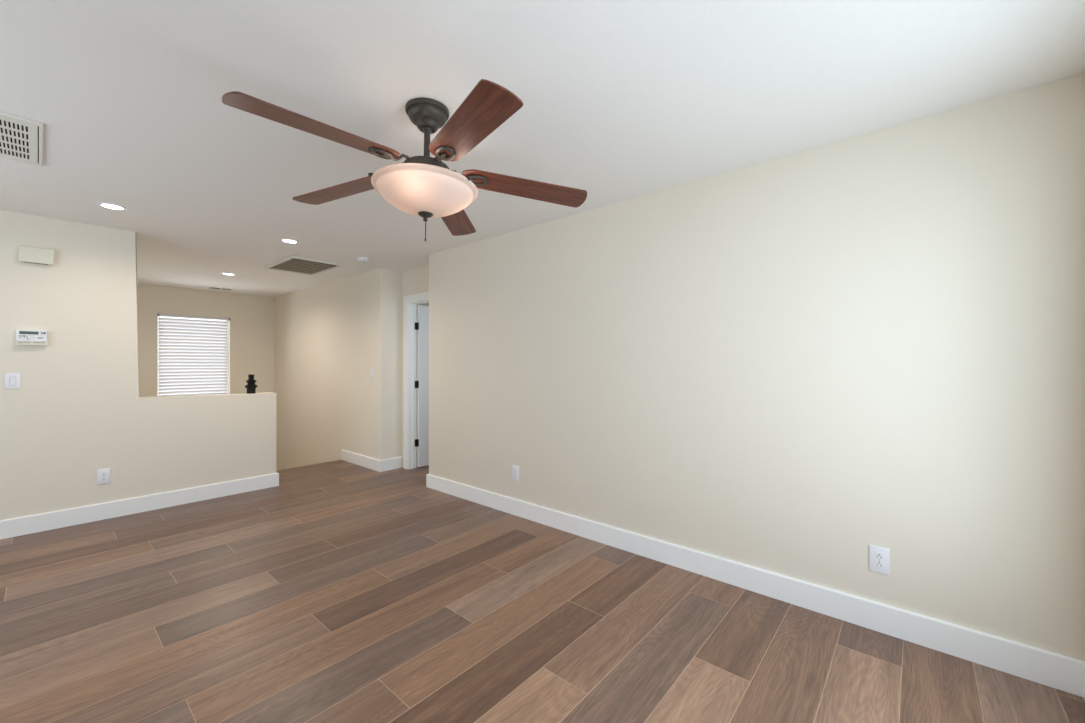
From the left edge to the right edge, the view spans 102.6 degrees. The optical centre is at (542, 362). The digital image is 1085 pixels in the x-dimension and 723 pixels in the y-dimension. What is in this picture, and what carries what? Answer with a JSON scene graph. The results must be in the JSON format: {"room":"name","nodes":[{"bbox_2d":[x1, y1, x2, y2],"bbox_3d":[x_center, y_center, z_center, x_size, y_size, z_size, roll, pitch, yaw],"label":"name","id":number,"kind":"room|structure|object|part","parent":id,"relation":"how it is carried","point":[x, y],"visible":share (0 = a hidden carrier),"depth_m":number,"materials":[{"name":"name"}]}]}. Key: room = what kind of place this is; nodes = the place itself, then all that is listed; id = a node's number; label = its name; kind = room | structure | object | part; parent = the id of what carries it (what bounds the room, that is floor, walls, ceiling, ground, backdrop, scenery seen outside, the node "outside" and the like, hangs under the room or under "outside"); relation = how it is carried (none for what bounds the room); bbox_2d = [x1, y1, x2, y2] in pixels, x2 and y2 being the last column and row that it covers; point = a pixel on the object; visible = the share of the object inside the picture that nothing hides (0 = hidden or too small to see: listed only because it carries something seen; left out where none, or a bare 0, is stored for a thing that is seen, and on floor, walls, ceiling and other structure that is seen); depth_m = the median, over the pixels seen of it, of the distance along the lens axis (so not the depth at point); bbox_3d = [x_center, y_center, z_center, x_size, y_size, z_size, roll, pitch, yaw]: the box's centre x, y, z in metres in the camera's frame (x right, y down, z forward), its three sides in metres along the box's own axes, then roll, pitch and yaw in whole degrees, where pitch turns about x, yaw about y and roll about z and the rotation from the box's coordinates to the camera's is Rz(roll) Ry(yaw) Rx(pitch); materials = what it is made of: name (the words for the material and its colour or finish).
{"room":"empty living room","nodes":[
{"label":"empty living room","id":0,"kind":"room"},
{"bbox_2d":[0,210,276,520],"bbox_3d":[-3.937,0.126,3.426,0.160,2.560,3.250,0,0,41],"label":"wall","id":1,"kind":"structure","parent":0,"point":[78,410],"depth_m":3.56,"materials":[{"name":"beige paint"}]},
{"bbox_2d":[5,373,20,388],"bbox_3d":[-3.971,0.138,3.256,0.011,0.120,0.076,0,0,41],"label":"light switch","id":2,"kind":"object","parent":1,"relation":"attached to","point":[12,380],"visible":1,"depth_m":3.25,"materials":[{"name":"white plastic"}]},
{"bbox_2d":[16,329,46,345],"bbox_3d":[-3.901,-0.191,3.317,0.037,0.118,0.154,0,0,41],"label":"thermostat","id":3,"kind":"object","parent":1,"relation":"attached to","point":[23,337],"visible":1,"depth_m":3.31,"materials":[{"name":"white plastic"}]},
{"bbox_3d":[-3.901,-0.148,3.317,0.036,0.030,0.154,0,0,41],"label":"keypad door","id":4,"kind":"part","parent":3,"relation":"part of","materials":[{"name":"beige plastic"}]},
{"bbox_2d":[19,245,53,265],"bbox_3d":[-3.883,-0.820,3.333,0.043,0.124,0.176,0,0,41],"label":"door chime","id":5,"kind":"object","parent":1,"relation":"attached to","point":[27,254],"visible":1,"depth_m":3.32,"materials":[{"name":"beige plastic"}]},
{"bbox_2d":[97,468,109,484],"bbox_3d":[-3.658,0.948,3.621,0.008,0.127,0.079,0,0,41],"label":"wall outlet","id":6,"kind":"object","parent":1,"relation":"attached to","point":[103,475],"visible":1,"depth_m":3.62,"materials":[{"name":"white plastic"}]},
{"bbox_2d":[0,473,278,539],"bbox_3d":[-3.894,1.237,3.465,0.175,0.136,3.165,0,0,41],"label":"baseboard","id":7,"kind":"structure","parent":1,"relation":"attached to","point":[25,525],"depth_m":3.72,"materials":[{"name":"white paint"}]},
{"bbox_2d":[245,374,257,393],"bbox_3d":[-3.016,0.219,4.498,0.110,0.197,0.110,0,0,-27],"label":"ornament","id":8,"kind":"object","parent":1,"relation":"on","point":[251,386],"visible":0.99,"depth_m":4.47,"materials":[{"name":"black ceramic"}]},
{"bbox_2d":[137,284,273,396],"bbox_3d":[-5.477,1.601,6.696,0.140,5.510,2.394,0,0,41],"label":"wall","id":9,"kind":"structure","parent":0,"point":[251,324],"depth_m":7.07,"materials":[{"name":"beige paint"}]},
{"bbox_2d":[158,317,227,395],"bbox_3d":[-5.455,-0.019,6.794,0.035,1.408,0.887,0,0,41],"label":"window","id":10,"kind":"structure","parent":9,"relation":"in","point":[158,317],"depth_m":6.74,"materials":[{"name":"white paint"}]},
{"bbox_2d":[157,313,230,395],"bbox_3d":[-5.387,-0.063,6.736,0.084,1.327,0.897,0,0,41],"label":"window blind","id":11,"kind":"object","parent":10,"relation":"attached to","point":[220,353],"visible":0.9,"depth_m":6.72,"materials":[{"name":"white plastic"}]},
{"bbox_2d":[0,0,1084,296],"bbox_3d":[-1.997,-1.194,3.767,9.256,0.120,6.400,0,0,41],"label":"ceiling","id":12,"kind":"structure","parent":0,"point":[622,100],"depth_m":1.80,"materials":[{"name":"white paint"}]},
{"bbox_2d":[0,112,42,165],"bbox_3d":[-2.737,-1.128,2.128,0.660,0.012,0.380,0,0,41],"label":"ceiling vent","id":13,"kind":"object","parent":12,"relation":"in","point":[21,139],"visible":1,"depth_m":2.19,"materials":[{"name":"white metal"}]},
{"bbox_2d":[96,202,127,210],"bbox_3d":[-3.120,-1.131,3.150,0.164,0.006,0.164,0,0,41],"label":"recessed light","id":14,"kind":"object","parent":12,"relation":"in","point":[111,206],"visible":1,"depth_m":3.14,"materials":[{"name":"white glass"}]},
{"bbox_2d":[208,287,233,290],"bbox_3d":[-4.917,-1.130,6.640,0.170,0.008,0.300,0,0,41],"label":"ceiling vent","id":15,"kind":"object","parent":12,"relation":"in","point":[208,287],"visible":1,"depth_m":6.62,"materials":[{"name":"white metal"}]},
{"bbox_2d":[221,273,235,275],"bbox_3d":[-4.010,-1.131,5.548,0.164,0.006,0.164,0,0,41],"label":"recessed light","id":16,"kind":"object","parent":12,"relation":"in","point":[230,274],"visible":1,"depth_m":5.56,"materials":[{"name":"white glass"}]},
{"bbox_2d":[279,238,299,243],"bbox_3d":[-2.356,-1.131,4.045,0.164,0.006,0.164,0,0,41],"label":"recessed light","id":17,"kind":"object","parent":12,"relation":"in","point":[291,241],"visible":1,"depth_m":4.04,"materials":[{"name":"white glass"}]},
{"bbox_2d":[265,255,343,275],"bbox_3d":[-2.787,-1.123,5.069,0.850,0.022,0.550,0,0,41],"label":"ceiling vent","id":18,"kind":"object","parent":12,"relation":"in","point":[293,264],"visible":1,"depth_m":5.05,"materials":[{"name":"white metal"}]},
{"bbox_2d":[356,257,369,262],"bbox_3d":[-1.953,-1.114,4.726,0.136,0.040,0.136,0,0,41],"label":"smoke detector","id":19,"kind":"object","parent":12,"relation":"attached to","point":[359,259],"visible":1,"depth_m":4.68,"materials":[{"name":"white plastic"}]},
{"bbox_2d":[222,79,586,241],"bbox_3d":[-0.552,-0.838,1.899,1.452,0.592,1.401,0,0,41],"label":"ceiling fan","id":20,"kind":"object","parent":12,"relation":"hanging from","point":[424,186],"visible":1,"depth_m":1.80,"materials":[{"name":"brown wood"}]},
{"bbox_3d":[-0.804,-0.850,1.589,0.148,0.051,0.600,11,6,39],"label":"blade","id":21,"kind":"part","parent":20,"relation":"part of","materials":[{"name":"brown wood"}]},
{"bbox_3d":[-0.946,-0.840,2.104,0.600,0.051,0.148,0,8,21],"label":"blade","id":22,"kind":"part","parent":20,"relation":"part of","materials":[{"name":"brown wood"}]},
{"bbox_3d":[-0.522,-0.726,1.941,0.458,0.123,0.458,0,-2,41],"label":"lamp shade","id":23,"kind":"part","parent":20,"relation":"part of","materials":[{"name":"white glass"}]},
{"bbox_3d":[-0.499,-0.826,2.398,0.148,0.051,0.600,-8,-2,3],"label":"blade","id":24,"kind":"part","parent":20,"relation":"part of","materials":[{"name":"brown wood"}]},
{"bbox_3d":[-0.270,-0.842,1.564,0.148,0.051,0.600,12,-7,-32],"label":"blade","id":25,"kind":"part","parent":20,"relation":"part of","materials":[{"name":"brown wood"}]},
{"bbox_3d":[-0.081,-0.828,2.064,0.600,0.051,0.148,1,-10,-15],"label":"blade","id":26,"kind":"part","parent":20,"relation":"part of","materials":[{"name":"brown wood"}]},
{"bbox_2d":[0,460,1084,722],"bbox_3d":[-0.964,1.406,2.877,6.529,0.200,6.400,0,0,41],"label":"floor","id":27,"kind":"structure","parent":0,"point":[338,591],"depth_m":2.08,"materials":[{"name":"brown wood"}]},
{"bbox_2d":[274,73,1084,660],"bbox_3d":[-1.128,1.601,4.776,9.236,5.510,0.416,0,0,41],"label":"wall","id":28,"kind":"structure","parent":0,"point":[794,365],"depth_m":2.33,"materials":[{"name":"beige paint"}]},
{"bbox_2d":[341,449,401,471],"bbox_3d":[-2.230,1.237,5.622,1.019,0.136,0.287,0,0,41],"label":"baseboard","id":29,"kind":"structure","parent":28,"relation":"attached to","point":[361,460],"depth_m":5.36,"materials":[{"name":"white paint"}]},
{"bbox_2d":[371,369,373,378],"bbox_3d":[-2.085,0.136,5.319,0.076,0.120,0.011,0,0,41],"label":"light switch","id":30,"kind":"object","parent":28,"relation":"attached to","point":[372,370],"visible":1,"depth_m":5.31,"materials":[{"name":"white plastic"}]},
{"bbox_2d":[402,265,428,467],"bbox_3d":[-1.349,0.126,5.138,1.018,2.560,0.105,0,0,41],"label":"wall","id":31,"kind":"structure","parent":28,"relation":"in","point":[414,281],"depth_m":5.26,"materials":[{"name":"beige paint"}]},
{"bbox_2d":[403,292,428,468],"bbox_3d":[-1.373,0.241,5.079,0.901,2.128,0.016,0,0,41],"label":"door frame","id":32,"kind":"structure","parent":28,"relation":"attached to","point":[407,299],"depth_m":5.32,"materials":[{"name":"white paint"}]},
{"bbox_2d":[409,300,428,468],"bbox_3d":[-1.094,0.283,5.391,0.746,2.044,0.823,0,0,41],"label":"door","id":33,"kind":"structure","parent":28,"relation":"in","point":[418,314],"depth_m":5.39,"materials":[{"name":"white paint"}]},
{"bbox_2d":[512,465,518,480],"bbox_3d":[-0.231,0.946,3.723,0.079,0.127,0.008,0,0,41],"label":"wall outlet","id":34,"kind":"object","parent":28,"relation":"attached to","point":[515,469],"visible":1,"depth_m":3.72,"materials":[{"name":"white plastic"}]},
{"bbox_2d":[426,474,1084,696],"bbox_3d":[0.546,1.237,3.238,4.404,0.136,0.300,0,0,41],"label":"baseboard","id":35,"kind":"structure","parent":28,"relation":"attached to","point":[1048,668],"depth_m":2.25,"materials":[{"name":"white paint"}]},
{"bbox_2d":[869,545,889,574],"bbox_3d":[1.638,0.960,2.112,0.079,0.127,0.008,0,0,41],"label":"wall outlet","id":36,"kind":"object","parent":28,"relation":"attached to","point":[879,557],"visible":1,"depth_m":2.11,"materials":[{"name":"white plastic"}]},
{"bbox_2d":[875,553,883,559],"bbox_3d":[1.637,0.940,2.111,0.034,0.028,0.003,0,0,41],"label":"receptacle","id":37,"kind":"object","parent":36,"relation":"attached to","point":[878,556],"depth_m":2.11,"materials":[{"name":"white plastic"}]},
{"bbox_2d":[875,561,883,567],"bbox_3d":[1.637,0.979,2.111,0.034,0.028,0.003,0,0,41],"label":"receptacle","id":38,"kind":"object","parent":36,"relation":"attached to","point":[878,564],"depth_m":2.11,"materials":[{"name":"white plastic"}]},
{"bbox_3d":[0.793,0.126,0.039,0.140,2.560,4.294,0,0,41],"label":"wall","id":39,"kind":"structure","parent":0,"visible":0},
{"bbox_2d":[1083,663,1084,700],"bbox_3d":[0.756,1.237,0.114,0.015,0.136,4.159,0,0,41],"label":"baseboard","id":40,"kind":"structure","parent":39,"relation":"attached to","point":[1083,663],"depth_m":1.69,"materials":[{"name":"white paint"}]}
]}

